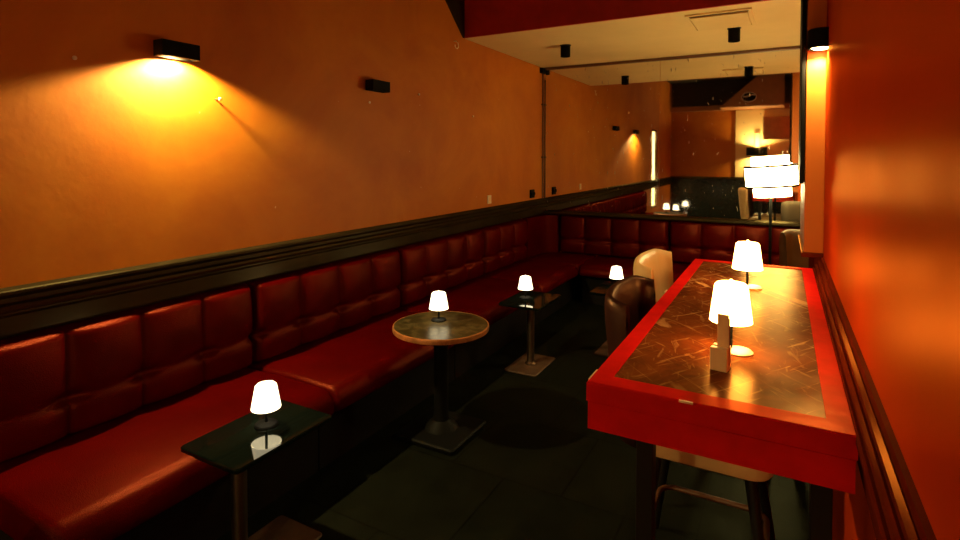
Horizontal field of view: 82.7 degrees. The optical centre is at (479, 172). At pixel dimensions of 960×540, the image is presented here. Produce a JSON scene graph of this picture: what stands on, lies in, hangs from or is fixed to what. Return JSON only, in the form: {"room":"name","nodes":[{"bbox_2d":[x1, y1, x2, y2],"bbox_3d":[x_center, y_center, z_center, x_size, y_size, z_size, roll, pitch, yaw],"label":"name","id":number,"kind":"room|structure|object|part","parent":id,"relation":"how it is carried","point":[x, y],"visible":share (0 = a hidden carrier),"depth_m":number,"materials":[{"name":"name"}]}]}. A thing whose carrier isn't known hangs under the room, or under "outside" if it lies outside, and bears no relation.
{"room":"cocktail bar lounge","nodes":[
{"label":"cocktail bar lounge","id":0,"kind":"room"},
{"bbox_2d":[0,0,541,287],"bbox_3d":[-1.412,-0.253,2.967,0.120,3.550,9.060,1,2,29],"label":"wall","id":1,"kind":"structure","parent":0,"point":[117,155],"depth_m":2.98,"materials":[{"name":"paint"}]},
{"bbox_2d":[153,38,199,61],"bbox_3d":[-1.471,-0.589,2.642,0.085,0.075,0.188,1,2,29],"label":"wall light","id":2,"kind":"object","parent":1,"relation":"attached to","point":[165,48],"visible":1,"depth_m":2.61,"materials":[{"name":"black metal"}]},
{"bbox_2d":[0,198,547,338],"bbox_3d":[-1.312,0.515,2.966,0.075,0.185,8.760,1,2,29],"label":"trim","id":3,"kind":"structure","parent":1,"relation":"attached to","point":[31,307],"depth_m":2.78,"materials":[{"name":"brown wood"}]},
{"bbox_2d":[365,79,389,92],"bbox_3d":[-0.744,-0.623,3.947,0.085,0.075,0.188,1,2,29],"label":"wall light","id":4,"kind":"object","parent":1,"relation":"attached to","point":[374,85],"visible":1,"depth_m":3.89,"materials":[{"name":"black metal"}]},
{"bbox_2d":[445,0,464,37],"bbox_3d":[-0.377,-1.655,4.646,0.020,0.835,0.925,1,2,29],"label":"trim","id":5,"kind":"structure","parent":1,"relation":"attached to","point":[456,7],"depth_m":4.97,"materials":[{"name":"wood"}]},
{"bbox_2d":[487,195,490,203],"bbox_3d":[0.097,0.277,5.552,0.016,0.085,0.070,1,2,29],"label":"light switch","id":6,"kind":"object","parent":1,"relation":"attached to","point":[488,196],"visible":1,"depth_m":5.53,"materials":[{"name":"white plastic"}]},
{"bbox_2d":[530,189,534,197],"bbox_3d":[0.626,0.255,6.482,0.034,0.100,0.110,1,2,29],"label":"wall socket","id":7,"kind":"object","parent":1,"relation":"attached to","point":[532,192],"visible":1,"depth_m":6.46,"materials":[{"name":"black plastic"}]},
{"bbox_2d":[540,68,545,197],"bbox_3d":[0.777,-0.478,6.724,0.044,1.603,0.123,1,2,29],"label":"conduit","id":8,"kind":"object","parent":1,"relation":"attached to","point":[542,70],"visible":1,"depth_m":6.73,"materials":[{"name":"black metal"}]},
{"bbox_2d":[465,0,770,37],"bbox_3d":[1.261,-1.645,4.278,3.240,0.835,0.025,1,2,29],"label":"beam","id":9,"kind":"structure","parent":1,"relation":"attached to","point":[482,17],"depth_m":4.62,"materials":[{"name":"paint"}]},
{"bbox_2d":[217,293,809,539],"bbox_3d":[0.056,1.593,2.198,3.480,0.100,9.060,1,2,29],"label":"floor","id":10,"kind":"structure","parent":0,"point":[536,469],"depth_m":2.70,"materials":[{"name":"tile"}]},
{"bbox_2d":[0,283,333,539],"bbox_3d":[-1.303,1.085,2.361,0.690,0.908,1.194,1,2,29],"label":"banquette","id":11,"kind":"object","parent":10,"relation":"on","point":[97,414],"visible":0.99,"depth_m":2.24,"materials":[{"name":"red leather"}]},
{"bbox_3d":[-1.552,0.855,2.493,0.122,0.456,1.194,1,2,29],"label":"backrest","id":12,"kind":"part","parent":11,"relation":"part of","materials":[{"name":"red leather"}]},
{"bbox_3d":[-1.303,1.149,2.362,0.690,0.128,1.194,1,2,29],"label":"seat","id":13,"kind":"part","parent":11,"relation":"part of","materials":[{"name":"red leather"}]},
{"bbox_2d":[181,400,331,539],"bbox_3d":[-0.876,1.286,2.182,0.330,0.515,0.470,1,2,29],"label":"pedestal table","id":14,"kind":"object","parent":10,"relation":"on","point":[234,447],"visible":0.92,"depth_m":2.11,"materials":[{"name":"black glass"}]},
{"bbox_2d":[251,380,280,429],"bbox_3d":[-0.870,0.937,2.215,0.116,0.180,0.116,1,2,29],"label":"table lamp","id":15,"kind":"object","parent":14,"relation":"on","point":[266,398],"visible":1,"depth_m":2.18,"materials":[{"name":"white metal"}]},
{"bbox_3d":[-0.870,0.907,2.214,0.116,0.097,0.116,1,2,29],"label":"lamp shade","id":16,"kind":"part","parent":15,"relation":"part of","materials":[{"name":"white fabric"}]},
{"bbox_3d":[-0.876,1.537,2.188,0.260,0.012,0.420,1,2,29],"label":"plate","id":17,"kind":"part","parent":14,"relation":"part of","materials":[{"name":"brown metal"}]},
{"bbox_2d":[246,248,455,469],"bbox_3d":[-0.690,1.056,3.461,0.690,0.908,1.314,1,2,29],"label":"banquette","id":18,"kind":"object","parent":10,"relation":"on","point":[328,327],"visible":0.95,"depth_m":3.25,"materials":[{"name":"red leather"}]},
{"bbox_3d":[-0.938,0.826,3.594,0.122,0.456,1.314,1,2,29],"label":"backrest","id":19,"kind":"part","parent":18,"relation":"part of","materials":[{"name":"red leather"}]},
{"bbox_3d":[-0.690,1.121,3.463,0.690,0.128,1.314,1,2,29],"label":"seat","id":20,"kind":"part","parent":18,"relation":"part of","materials":[{"name":"red leather"}]},
{"bbox_2d":[392,311,488,454],"bbox_3d":[-0.227,1.200,3.181,0.562,0.634,0.562,1,2,29],"label":"round table","id":21,"kind":"object","parent":10,"relation":"on","point":[439,429],"visible":0.99,"depth_m":3.14,"materials":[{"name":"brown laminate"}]},
{"bbox_2d":[429,290,447,322],"bbox_3d":[-0.246,0.793,3.249,0.116,0.180,0.116,1,2,29],"label":"table lamp","id":22,"kind":"object","parent":21,"relation":"on","point":[438,302],"visible":1,"depth_m":3.21,"materials":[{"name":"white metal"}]},
{"bbox_3d":[-0.246,0.763,3.248,0.116,0.097,0.116,1,2,29],"label":"lamp shade","id":23,"kind":"part","parent":22,"relation":"part of","materials":[{"name":"white fabric"}]},
{"bbox_3d":[-0.227,1.502,3.189,0.400,0.030,0.400,1,2,29],"label":"plate","id":24,"kind":"part","parent":21,"relation":"part of","materials":[{"name":"black metal"}]},
{"bbox_2d":[394,229,540,378],"bbox_3d":[-0.048,1.026,4.614,0.690,0.908,1.314,1,2,29],"label":"banquette","id":25,"kind":"object","parent":10,"relation":"on","point":[453,265],"visible":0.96,"depth_m":4.51,"materials":[{"name":"red leather"}]},
{"bbox_3d":[-0.296,0.796,4.746,0.122,0.456,1.314,1,2,29],"label":"backrest","id":26,"kind":"part","parent":25,"relation":"part of","materials":[{"name":"red leather"}]},
{"bbox_3d":[-0.048,1.091,4.616,0.690,0.128,1.314,1,2,29],"label":"seat","id":27,"kind":"part","parent":25,"relation":"part of","materials":[{"name":"red leather"}]},
{"bbox_2d":[479,219,577,325],"bbox_3d":[0.521,0.999,5.636,0.690,0.908,1.014,1,2,29],"label":"banquette","id":28,"kind":"object","parent":10,"relation":"on","point":[505,250],"visible":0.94,"depth_m":5.62,"materials":[{"name":"red leather"}]},
{"bbox_3d":[0.274,0.769,5.768,0.124,0.456,1.014,1,2,29],"label":"backrest","id":29,"kind":"part","parent":28,"relation":"part of","materials":[{"name":"red leather"}]},
{"bbox_3d":[0.521,1.064,5.638,0.690,0.128,1.014,1,2,29],"label":"seat","id":30,"kind":"part","parent":28,"relation":"part of","materials":[{"name":"red leather"}]},
{"bbox_2d":[499,290,560,376],"bbox_3d":[0.392,1.233,4.211,0.330,0.515,0.470,1,2,29],"label":"pedestal table","id":31,"kind":"object","parent":10,"relation":"on","point":[531,364],"visible":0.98,"depth_m":4.18,"materials":[{"name":"black glass"}]},
{"bbox_2d":[518,275,532,298],"bbox_3d":[0.352,0.885,4.224,0.116,0.180,0.116,1,2,29],"label":"table lamp","id":32,"kind":"object","parent":31,"relation":"on","point":[525,282],"visible":1,"depth_m":4.18,"materials":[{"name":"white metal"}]},
{"bbox_3d":[0.352,0.854,4.223,0.116,0.097,0.116,1,2,29],"label":"lamp shade","id":33,"kind":"part","parent":32,"relation":"part of","materials":[{"name":"white fabric"}]},
{"bbox_3d":[0.392,1.484,4.217,0.260,0.012,0.420,1,2,29],"label":"plate","id":34,"kind":"part","parent":31,"relation":"part of","materials":[{"name":"brown metal"}]},
{"bbox_2d":[522,214,595,302],"bbox_3d":[0.927,0.981,6.368,0.686,0.905,0.656,1,2,29],"label":"banquette","id":35,"kind":"object","parent":10,"relation":"on","point":[544,233],"visible":0.52,"depth_m":6.44,"materials":[{"name":"red leather"}]},
{"bbox_3d":[0.739,0.752,6.487,0.235,0.453,0.620,1,2,29],"label":"backrest","id":36,"kind":"part","parent":35,"relation":"part of","materials":[{"name":"red leather"}]},
{"bbox_3d":[0.927,1.048,6.370,0.686,0.122,0.656,1,2,29],"label":"seat","id":37,"kind":"part","parent":35,"relation":"part of","materials":[{"name":"red leather"}]},
{"bbox_2d":[589,281,614,356],"bbox_3d":[1.141,1.224,4.549,0.330,0.515,0.470,1,2,29],"label":"pedestal table","id":38,"kind":"object","parent":10,"relation":"on","point":[600,290],"visible":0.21,"depth_m":4.50,"materials":[{"name":"black glass"}]},
{"bbox_3d":[1.141,1.475,4.556,0.260,0.012,0.420,1,2,29],"label":"plate","id":39,"kind":"part","parent":38,"relation":"part of","materials":[{"name":"brown metal"}]},
{"bbox_2d":[609,265,623,281],"bbox_3d":[1.153,0.875,4.602,0.116,0.180,0.116,1,2,29],"label":"table lamp","id":40,"kind":"object","parent":38,"relation":"on","point":[616,272],"visible":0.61,"depth_m":4.56,"materials":[{"name":"white glass"}]},
{"bbox_2d":[560,215,669,305],"bbox_3d":[1.393,0.983,6.100,1.274,0.915,0.670,1,2,29],"label":"banquette","id":41,"kind":"object","parent":10,"relation":"on","point":[616,241],"visible":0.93,"depth_m":6.19,"materials":[{"name":"red leather"}]},
{"bbox_3d":[1.590,1.054,5.992,0.824,0.128,0.670,1,2,29],"label":"seat","id":42,"kind":"part","parent":41,"relation":"part of","materials":[{"name":"red leather"}]},
{"bbox_3d":[1.527,0.751,6.333,1.274,0.463,0.122,1,2,29],"label":"backrest","id":43,"kind":"part","parent":41,"relation":"part of","materials":[{"name":"red leather"}]},
{"bbox_2d":[604,275,775,539],"bbox_3d":[0.792,0.998,2.058,0.608,1.103,0.505,1,2,29],"label":"bar stool","id":44,"kind":"object","parent":10,"relation":"on","point":[628,300],"visible":0.47,"depth_m":1.98,"materials":[{"name":"beige leather"}]},
{"bbox_3d":[0.595,0.714,2.160,0.157,0.540,0.496,1,2,29],"label":"backrest","id":45,"kind":"part","parent":44,"relation":"part of","materials":[{"name":"brown leather"}]},
{"bbox_3d":[0.590,1.280,1.963,0.160,0.544,0.039,-1,2,-22],"label":"leg","id":46,"kind":"part","parent":44,"relation":"part of","materials":[{"name":"black wood"}]},
{"bbox_3d":[0.773,1.272,2.291,0.039,0.544,0.160,0,2,-10],"label":"leg","id":47,"kind":"part","parent":44,"relation":"part of","materials":[{"name":"black wood"}]},
{"bbox_3d":[0.846,0.957,2.027,0.440,0.110,0.370,1,2,29],"label":"seat","id":48,"kind":"part","parent":44,"relation":"part of","materials":[{"name":"beige leather"}]},
{"bbox_3d":[0.919,1.285,1.781,0.039,0.544,0.160,0,2,-10],"label":"leg","id":49,"kind":"part","parent":44,"relation":"part of","materials":[{"name":"black wood"}]},
{"bbox_3d":[1.101,1.276,2.108,0.160,0.544,0.039,-1,2,-22],"label":"leg","id":50,"kind":"part","parent":44,"relation":"part of","materials":[{"name":"black wood"}]},
{"bbox_2d":[633,249,763,524],"bbox_3d":[1.068,0.975,2.637,0.610,1.118,0.545,1,2,29],"label":"bar stool","id":51,"kind":"object","parent":10,"relation":"on","point":[656,264],"visible":0.15,"depth_m":2.86,"materials":[{"name":"beige leather"}]},
{"bbox_3d":[0.871,0.691,2.739,0.158,0.555,0.537,1,2,29],"label":"backrest","id":52,"kind":"part","parent":51,"relation":"part of","materials":[{"name":"beige leather"}]},
{"bbox_2d":[586,259,857,539],"bbox_3d":[0.960,1.022,2.044,0.556,1.051,1.883,1,2,29],"label":"bar table","id":53,"kind":"object","parent":10,"relation":"on","point":[782,409],"visible":0.94,"depth_m":1.34,"materials":[{"name":"red wood"}]},
{"bbox_3d":[0.447,1.062,1.474,0.044,1.000,0.044,1,2,29],"label":"leg","id":54,"kind":"part","parent":53,"relation":"part of","materials":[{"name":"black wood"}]},
{"bbox_2d":[710,314,730,372],"bbox_3d":[0.631,0.443,1.429,0.043,0.145,0.044,1,2,37],"label":"holder","id":55,"kind":"object","parent":53,"relation":"on","point":[720,352],"visible":1,"depth_m":1.42,"materials":[{"name":"brown wood"}]},
{"bbox_2d":[709,279,752,356],"bbox_3d":[0.718,0.408,1.557,0.116,0.208,0.114,1,2,29],"label":"table lamp","id":56,"kind":"object","parent":53,"relation":"on","point":[730,297],"visible":0.91,"depth_m":1.52,"materials":[{"name":"white fabric"}]},
{"bbox_3d":[0.717,0.370,1.557,0.114,0.109,0.114,1,2,29],"label":"lamp shade","id":57,"kind":"part","parent":56,"relation":"part of","materials":[{"name":"white fabric"}]},
{"bbox_3d":[0.717,0.438,1.558,0.011,0.128,0.011,1,2,29],"label":"stem","id":58,"kind":"part","parent":56,"relation":"part of","materials":[{"name":"black metal"}]},
{"bbox_2d":[732,240,762,289],"bbox_3d":[1.143,0.390,2.328,0.120,0.204,0.120,1,2,29],"label":"table lamp","id":59,"kind":"object","parent":53,"relation":"on","point":[747,254],"visible":0.92,"depth_m":2.29,"materials":[{"name":"white plastic"}]},
{"bbox_3d":[1.143,0.422,2.329,0.011,0.120,0.011,1,2,29],"label":"stem","id":60,"kind":"part","parent":59,"relation":"part of","materials":[{"name":"black metal"}]},
{"bbox_3d":[1.143,0.356,2.327,0.120,0.113,0.120,1,2,29],"label":"lamp shade","id":61,"kind":"part","parent":59,"relation":"part of","materials":[{"name":"white fabric"}]},
{"bbox_3d":[0.795,1.067,1.280,0.044,1.000,0.044,1,2,29],"label":"leg","id":62,"kind":"part","parent":53,"relation":"part of","materials":[{"name":"black wood"}]},
{"bbox_2d":[670,220,799,282],"bbox_3d":[2.669,1.002,5.390,1.634,0.915,0.670,1,2,29],"label":"banquette","id":63,"kind":"object","parent":10,"relation":"on","point":[689,240],"visible":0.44,"depth_m":5.74,"materials":[{"name":"red leather"}]},
{"bbox_3d":[2.669,1.070,5.392,1.634,0.128,0.670,1,2,29],"label":"seat","id":64,"kind":"part","parent":63,"relation":"part of","materials":[{"name":"red leather"}]},
{"bbox_2d":[744,155,798,264],"bbox_3d":[2.310,0.674,4.341,0.391,1.625,0.378,1,2,23],"label":"floor lamp","id":65,"kind":"object","parent":10,"relation":"on","point":[770,177],"visible":0.85,"depth_m":4.20,"materials":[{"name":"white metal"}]},
{"bbox_3d":[2.301,-0.090,4.325,0.270,0.075,0.270,-4,0,23],"label":"lamp shade","id":66,"kind":"part","parent":65,"relation":"part of","materials":[{"name":"white fabric"}]},
{"bbox_3d":[2.310,0.032,4.325,0.370,0.160,0.370,-4,0,23],"label":"lamp shade","id":67,"kind":"part","parent":65,"relation":"part of","materials":[{"name":"white fabric"}]},
{"bbox_3d":[2.319,0.154,4.324,0.270,0.075,0.270,-4,0,23],"label":"lamp shade","id":68,"kind":"part","parent":65,"relation":"part of","materials":[{"name":"white fabric"}]},
{"bbox_2d":[779,229,808,267],"bbox_3d":[2.319,0.971,3.861,0.445,1.063,0.604,1,2,39],"label":"bar stool","id":69,"kind":"object","parent":10,"relation":"on","point":[789,250],"visible":0.12,"depth_m":4.10,"materials":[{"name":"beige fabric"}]},
{"bbox_2d":[464,0,800,67],"bbox_3d":[1.734,-1.667,5.128,3.240,0.835,1.920,1,2,29],"label":"ceiling","id":70,"kind":"structure","parent":0,"point":[777,22],"depth_m":5.09,"materials":[{"name":"beige paint"}]},
{"bbox_2d":[560,44,570,57],"bbox_3d":[0.846,-1.199,5.394,0.110,0.115,0.110,1,2,29],"label":"recessed light","id":71,"kind":"object","parent":70,"relation":"in","point":[565,48],"visible":1,"depth_m":5.35,"materials":[{"name":"black metal"}]},
{"bbox_2d":[685,7,754,31],"bbox_3d":[1.943,-1.222,4.393,0.470,0.016,0.570,1,2,29],"label":"ceiling vent","id":72,"kind":"object","parent":70,"relation":"in","point":[738,18],"visible":1,"depth_m":4.33,"materials":[{"name":"white metal"}]},
{"bbox_3d":[1.953,-1.221,4.412,0.410,0.012,0.452,1,2,29],"label":"panel","id":73,"kind":"part","parent":72,"relation":"part of","materials":[{"name":"beige paint"}]},
{"bbox_2d":[727,27,740,42],"bbox_3d":[2.184,-1.181,4.684,0.110,0.115,0.110,1,2,29],"label":"spotlight","id":74,"kind":"object","parent":70,"relation":"in","point":[733,33],"visible":0.97,"depth_m":4.64,"materials":[{"name":"black metal"}]},
{"bbox_2d":[543,105,784,256],"bbox_3d":[2.230,-0.334,6.054,3.240,3.550,0.120,1,2,29],"label":"wall","id":75,"kind":"structure","parent":0,"point":[543,105],"depth_m":6.11,"materials":[{"name":"paint"}]},
{"bbox_2d":[543,61,659,214],"bbox_3d":[1.401,-0.390,6.441,1.396,1.728,0.008,1,2,29],"label":"wall mirror","id":76,"kind":"object","parent":75,"relation":"attached to","point":[601,124],"visible":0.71,"depth_m":6.41,"materials":[{"name":"clear mirror"}]},
{"bbox_2d":[544,210,799,226],"bbox_3d":[2.196,0.507,5.946,3.155,0.035,0.140,1,2,29],"label":"trim","id":77,"kind":"structure","parent":75,"relation":"attached to","point":[599,214],"depth_m":5.92,"materials":[{"name":"brown wood"}]},
{"bbox_2d":[545,46,799,69],"bbox_3d":[2.191,-1.256,5.963,3.225,0.029,0.035,1,2,29],"label":"rail","id":78,"kind":"object","parent":75,"relation":"attached to","point":[789,47],"visible":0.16,"depth_m":5.95,"materials":[{"name":"black metal"}]},
{"bbox_2d":[659,49,800,221],"bbox_3d":[2.805,-0.369,5.660,1.814,1.728,0.008,1,2,29],"label":"wall mirror","id":79,"kind":"object","parent":75,"relation":"attached to","point":[718,113],"visible":0.64,"depth_m":5.77,"materials":[{"name":"clear mirror"}]},
{"bbox_2d":[798,0,827,267],"bbox_3d":[1.842,-0.255,3.032,0.097,3.550,0.724,1,2,29],"label":"wall pier","id":80,"kind":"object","parent":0,"point":[811,237],"visible":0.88,"depth_m":2.73,"materials":[{"name":"orange paint"}]},
{"bbox_2d":[798,0,806,183],"bbox_3d":[1.718,-0.846,2.891,0.022,1.800,0.380,1,2,29],"label":"board","id":81,"kind":"object","parent":80,"relation":"attached to","point":[803,22],"visible":0.99,"depth_m":2.74,"materials":[{"name":"black metal"}]},
{"bbox_2d":[807,27,828,50],"bbox_3d":[1.656,-0.645,2.650,0.112,0.098,0.130,1,2,29],"label":"wall light","id":82,"kind":"object","parent":80,"relation":"attached to","point":[817,38],"visible":0.82,"depth_m":2.61,"materials":[{"name":"black metal"}]},
{"bbox_3d":[1.652,-0.607,2.643,0.094,0.024,0.094,1,2,29],"label":"lamp glass","id":83,"kind":"part","parent":82,"relation":"part of","materials":[{"name":"white glass"}]},
{"bbox_2d":[823,0,959,539],"bbox_3d":[0.521,-0.186,0.438,0.120,3.550,6.520,1,2,29],"label":"wall","id":84,"kind":"structure","parent":0,"point":[891,252],"depth_m":0.93,"materials":[{"name":"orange paint"}]},
{"bbox_2d":[812,258,936,539],"bbox_3d":[0.318,0.576,0.265,0.048,0.175,5.625,1,2,29],"label":"trim","id":85,"kind":"structure","parent":84,"relation":"attached to","point":[897,511],"depth_m":1.00,"materials":[{"name":"brown wood"}]}
]}

